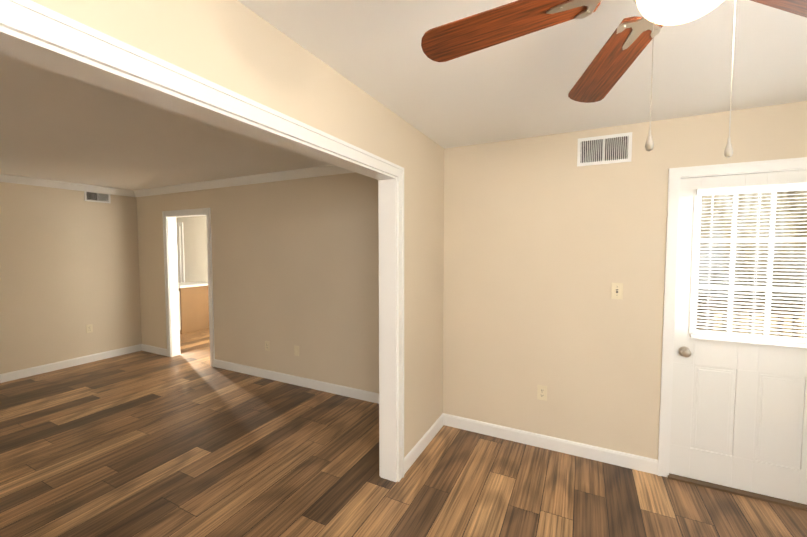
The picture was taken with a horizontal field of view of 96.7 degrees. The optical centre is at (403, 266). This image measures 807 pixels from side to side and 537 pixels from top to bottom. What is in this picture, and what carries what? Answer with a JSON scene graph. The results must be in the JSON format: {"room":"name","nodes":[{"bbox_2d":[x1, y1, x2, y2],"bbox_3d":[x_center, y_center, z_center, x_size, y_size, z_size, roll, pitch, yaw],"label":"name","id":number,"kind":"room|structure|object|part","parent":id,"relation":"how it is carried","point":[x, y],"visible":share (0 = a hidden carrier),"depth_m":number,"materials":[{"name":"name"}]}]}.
{"room":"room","nodes":[
{"label":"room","id":0,"kind":"room"},
{"bbox_2d":[0,182,141,373],"bbox_3d":[-5.439,0.209,2.906,0.120,2.440,6.140,1,3,27],"label":"wall","id":1,"kind":"structure","parent":0,"point":[69,265],"depth_m":4.71,"materials":[{"name":"paint"}]},
{"bbox_2d":[0,174,132,196],"bbox_3d":[-5.352,-0.965,2.802,0.075,0.085,5.900,1,3,27],"label":"crown molding","id":2,"kind":"structure","parent":1,"relation":"attached to","point":[7,178],"depth_m":4.64,"materials":[{"name":"white wood"}]},
{"bbox_2d":[0,344,139,382],"bbox_3d":[-4.437,1.282,4.810,0.014,0.102,1.700,1,3,27],"label":"baseboard","id":3,"kind":"structure","parent":1,"relation":"attached to","point":[23,373],"depth_m":4.74,"materials":[{"name":"white wood"}]},
{"bbox_2d":[86,324,92,332],"bbox_3d":[-4.350,0.855,4.968,0.008,0.117,0.072,1,3,27],"label":"electrical outlet","id":4,"kind":"object","parent":1,"relation":"attached to","point":[89,328],"visible":1,"depth_m":4.97,"materials":[{"name":"beige plastic"}]},
{"bbox_2d":[86,192,107,200],"bbox_3d":[-4.281,-0.980,5.019,0.002,0.130,0.280,1,3,27],"label":"duct","id":5,"kind":"object","parent":1,"relation":"attached to","point":[103,197],"visible":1,"depth_m":5.03,"materials":[{"name":"grey metal"}]},
{"bbox_2d":[84,191,110,202],"bbox_3d":[-4.278,-0.980,5.018,0.009,0.150,0.300,1,3,27],"label":"air vent","id":6,"kind":"object","parent":1,"relation":"in","point":[97,195],"visible":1,"depth_m":5.00,"materials":[{"name":"white metal"}]},
{"bbox_2d":[176,216,207,282],"bbox_3d":[-3.027,0.017,6.681,6.200,2.440,0.120,1,3,27],"label":"wall","id":7,"kind":"structure","parent":0,"point":[195,248],"depth_m":7.14,"materials":[{"name":"beige paint"}]},
{"bbox_2d":[176,226,181,282],"bbox_3d":[-4.895,0.173,7.539,0.740,2.040,0.034,1,3,27],"label":"closet door","id":8,"kind":"structure","parent":7,"relation":"in","point":[179,255],"depth_m":7.35,"materials":[{"name":"white wood"}]},
{"bbox_2d":[176,222,184,281],"bbox_3d":[-5.079,0.133,7.638,1.320,2.110,0.022,1,3,27],"label":"door frame","id":9,"kind":"structure","parent":7,"relation":"attached to","point":[180,224],"depth_m":7.33,"materials":[{"name":"white wood"}]},
{"bbox_2d":[31,0,443,457],"bbox_3d":[-0.530,0.278,1.541,0.120,2.440,4.180,1,3,27],"label":"wall","id":10,"kind":"structure","parent":0,"point":[237,46],"depth_m":1.67,"materials":[{"name":"paint"}]},
{"bbox_2d":[0,0,403,481],"bbox_3d":[-0.514,0.442,1.581,0.164,2.110,1.990,1,3,27],"label":"door frame","id":11,"kind":"structure","parent":10,"relation":"attached to","point":[35,33],"depth_m":1.27,"materials":[{"name":"white wood"}]},
{"bbox_2d":[404,413,443,473],"bbox_3d":[0.171,1.382,2.847,0.014,0.102,0.800,1,3,27],"label":"baseboard","id":12,"kind":"structure","parent":10,"relation":"attached to","point":[411,457],"depth_m":2.79,"materials":[{"name":"white wood"}]},
{"bbox_2d":[136,172,378,392],"bbox_3d":[-1.908,0.128,4.500,5.000,2.440,0.120,1,3,27],"label":"wall","id":13,"kind":"structure","parent":0,"point":[295,262],"depth_m":4.14,"materials":[{"name":"paint"}]},
{"bbox_2d":[140,344,166,355],"bbox_3d":[-3.739,1.252,5.402,0.650,0.102,0.014,1,3,27],"label":"baseboard","id":14,"kind":"structure","parent":13,"relation":"attached to","point":[143,347],"depth_m":5.41,"materials":[{"name":"white wood"}]},
{"bbox_2d":[162,208,214,366],"bbox_3d":[-2.963,0.266,5.026,1.030,2.110,0.144,1,3,27],"label":"door frame","id":15,"kind":"structure","parent":13,"relation":"attached to","point":[171,281],"depth_m":5.17,"materials":[{"name":"white wood"}]},
{"bbox_2d":[133,165,353,196],"bbox_3d":[-1.893,-1.042,4.324,4.710,0.085,0.075,1,3,27],"label":"crown molding","id":16,"kind":"structure","parent":13,"relation":"attached to","point":[327,170],"depth_m":4.30,"materials":[{"name":"white wood"}]},
{"bbox_2d":[294,345,298,355],"bbox_3d":[-1.231,0.968,4.129,0.072,0.117,0.012,1,3,27],"label":"electrical outlet","id":17,"kind":"object","parent":13,"relation":"attached to","point":[296,350],"visible":1,"depth_m":4.13,"materials":[{"name":"beige plastic"}]},
{"bbox_2d":[214,359,378,403],"bbox_3d":[-1.116,1.319,4.087,3.160,0.102,0.014,1,3,27],"label":"baseboard","id":18,"kind":"structure","parent":13,"relation":"attached to","point":[355,393],"depth_m":4.10,"materials":[{"name":"white wood"}]},
{"bbox_2d":[0,329,806,536],"bbox_3d":[-2.747,1.500,2.515,10.700,0.100,8.100,1,3,27],"label":"floor","id":19,"kind":"structure","parent":0,"point":[189,441],"depth_m":2.48,"materials":[{"name":"brown wood"}]},
{"bbox_2d":[178,282,208,334],"bbox_3d":[-4.214,0.775,6.918,0.660,0.900,0.570,1,3,27],"label":"base cabinet","id":20,"kind":"object","parent":19,"relation":"on","point":[193,306],"visible":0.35,"depth_m":6.77,"materials":[{"name":"brown wood"}]},
{"bbox_2d":[0,0,806,190],"bbox_3d":[-2.747,-1.046,2.386,10.700,0.120,8.100,1,3,27],"label":"ceiling","id":21,"kind":"structure","parent":0,"point":[55,126],"depth_m":1.94,"materials":[{"name":"paint"}]},
{"bbox_2d":[421,0,806,157],"bbox_3d":[0.612,-0.583,0.849,1.218,0.649,1.260,1,3,27],"label":"ceiling fan","id":22,"kind":"object","parent":21,"relation":"hanging from","point":[625,45],"visible":1,"depth_m":1.01,"materials":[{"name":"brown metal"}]},
{"bbox_3d":[0.659,-0.625,0.831,0.206,0.088,0.206,1,3,27],"label":"lamp shade","id":23,"kind":"part","parent":22,"relation":"part of","materials":[{"name":"white glass"}]},
{"bbox_2d":[443,101,806,459],"bbox_3d":[1.531,0.221,2.659,2.800,2.440,0.150,1,3,27],"label":"wall","id":24,"kind":"structure","parent":0,"point":[547,241],"depth_m":2.71,"materials":[{"name":"paint"}]},
{"bbox_2d":[537,385,546,400],"bbox_3d":[1.094,0.994,2.829,0.072,0.117,0.008,1,3,27],"label":"electrical outlet","id":25,"kind":"object","parent":24,"relation":"attached to","point":[541,392],"visible":1,"depth_m":2.83,"materials":[{"name":"beige plastic"}]},
{"bbox_2d":[444,413,657,474],"bbox_3d":[1.062,1.382,2.862,1.595,0.102,0.014,1,3,27],"label":"baseboard","id":26,"kind":"structure","parent":24,"relation":"attached to","point":[626,460],"depth_m":2.79,"materials":[{"name":"white wood"}]},
{"bbox_2d":[577,132,631,166],"bbox_3d":[1.433,-0.837,2.566,0.340,0.200,0.009,1,3,27],"label":"air vent","id":27,"kind":"object","parent":24,"relation":"in","point":[607,149],"visible":1,"depth_m":2.56,"materials":[{"name":"white metal"}]},
{"bbox_2d":[611,283,622,298],"bbox_3d":[1.528,0.173,2.566,0.072,0.117,0.014,1,3,27],"label":"light switch","id":28,"kind":"object","parent":24,"relation":"attached to","point":[616,290],"visible":1,"depth_m":2.57,"materials":[{"name":"beige plastic"}]},
{"bbox_2d":[658,157,806,476],"bbox_3d":[2.210,0.404,2.316,0.900,2.110,0.174,1,3,27],"label":"door frame","id":29,"kind":"structure","parent":24,"relation":"attached to","point":[675,175],"depth_m":2.41,"materials":[{"name":"white wood"}]},
{"bbox_2d":[667,473,806,510],"bbox_3d":[2.208,1.451,2.365,0.790,0.014,0.180,1,3,27],"label":"door threshold sill","id":30,"kind":"structure","parent":24,"relation":"attached to","point":[774,500],"depth_m":2.31,"materials":[{"name":"brown wood"}]},
{"bbox_2d":[669,170,806,504],"bbox_3d":[2.185,0.433,2.257,0.774,2.026,0.116,1,3,27],"label":"door","id":31,"kind":"structure","parent":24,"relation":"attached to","point":[739,412],"depth_m":2.29,"materials":[{"name":"white paint"},{"name":"glass"},{"name":"satin nickel"}]},
{"bbox_3d":[1.881,0.571,2.393,0.066,0.066,0.072,1,3,27],"label":"knob","id":32,"kind":"part","parent":31,"relation":"part of","materials":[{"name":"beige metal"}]},
{"bbox_3d":[2.193,-0.018,2.260,0.610,0.970,0.044,1,3,27],"label":"lite frame","id":33,"kind":"part","parent":31,"relation":"part of","materials":[{"name":"white plastic"}]},
{"bbox_2d":[689,182,806,347],"bbox_3d":[2.185,-0.008,2.223,0.622,0.981,0.050,1,3,27],"label":"mini blind","id":34,"kind":"object","parent":31,"relation":"attached to","point":[766,340],"depth_m":2.25,"materials":[{"name":"white plastic"}]},
{"bbox_3d":[2.198,-0.019,2.270,0.540,0.900,0.004,1,3,27],"label":"glass","id":35,"kind":"part","parent":31,"relation":"part of","materials":[{"name":"clear glass"}]},
{"label":"outside","id":36,"kind":"structure","parent":0,"visible":0},
{"bbox_2d":[713,310,805,337],"bbox_3d":[13.250,1.677,8.883,42.000,0.100,52.000,1,3,27],"label":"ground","id":37,"kind":"structure","parent":36,"point":[761,323],"depth_m":9.83,"materials":[{"name":"white"}]},
{"bbox_3d":[3.730,1.587,3.165,4.900,0.260,2.600,1,3,27],"label":"ground","id":38,"kind":"structure","parent":36,"visible":0},
{"bbox_2d":[696,295,805,336],"bbox_3d":[4.268,0.884,4.203,4.900,1.040,0.090,1,3,27],"label":"deck railing","id":39,"kind":"object","parent":38,"relation":"on","point":[746,311],"depth_m":4.27,"materials":[{"name":"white wood"}]},
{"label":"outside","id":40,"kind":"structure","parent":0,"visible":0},
{"bbox_2d":[697,190,806,307],"bbox_3d":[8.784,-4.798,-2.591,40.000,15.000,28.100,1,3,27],"label":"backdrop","id":41,"kind":"structure","parent":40,"point":[750,206],"depth_m":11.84,"materials":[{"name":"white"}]}
]}

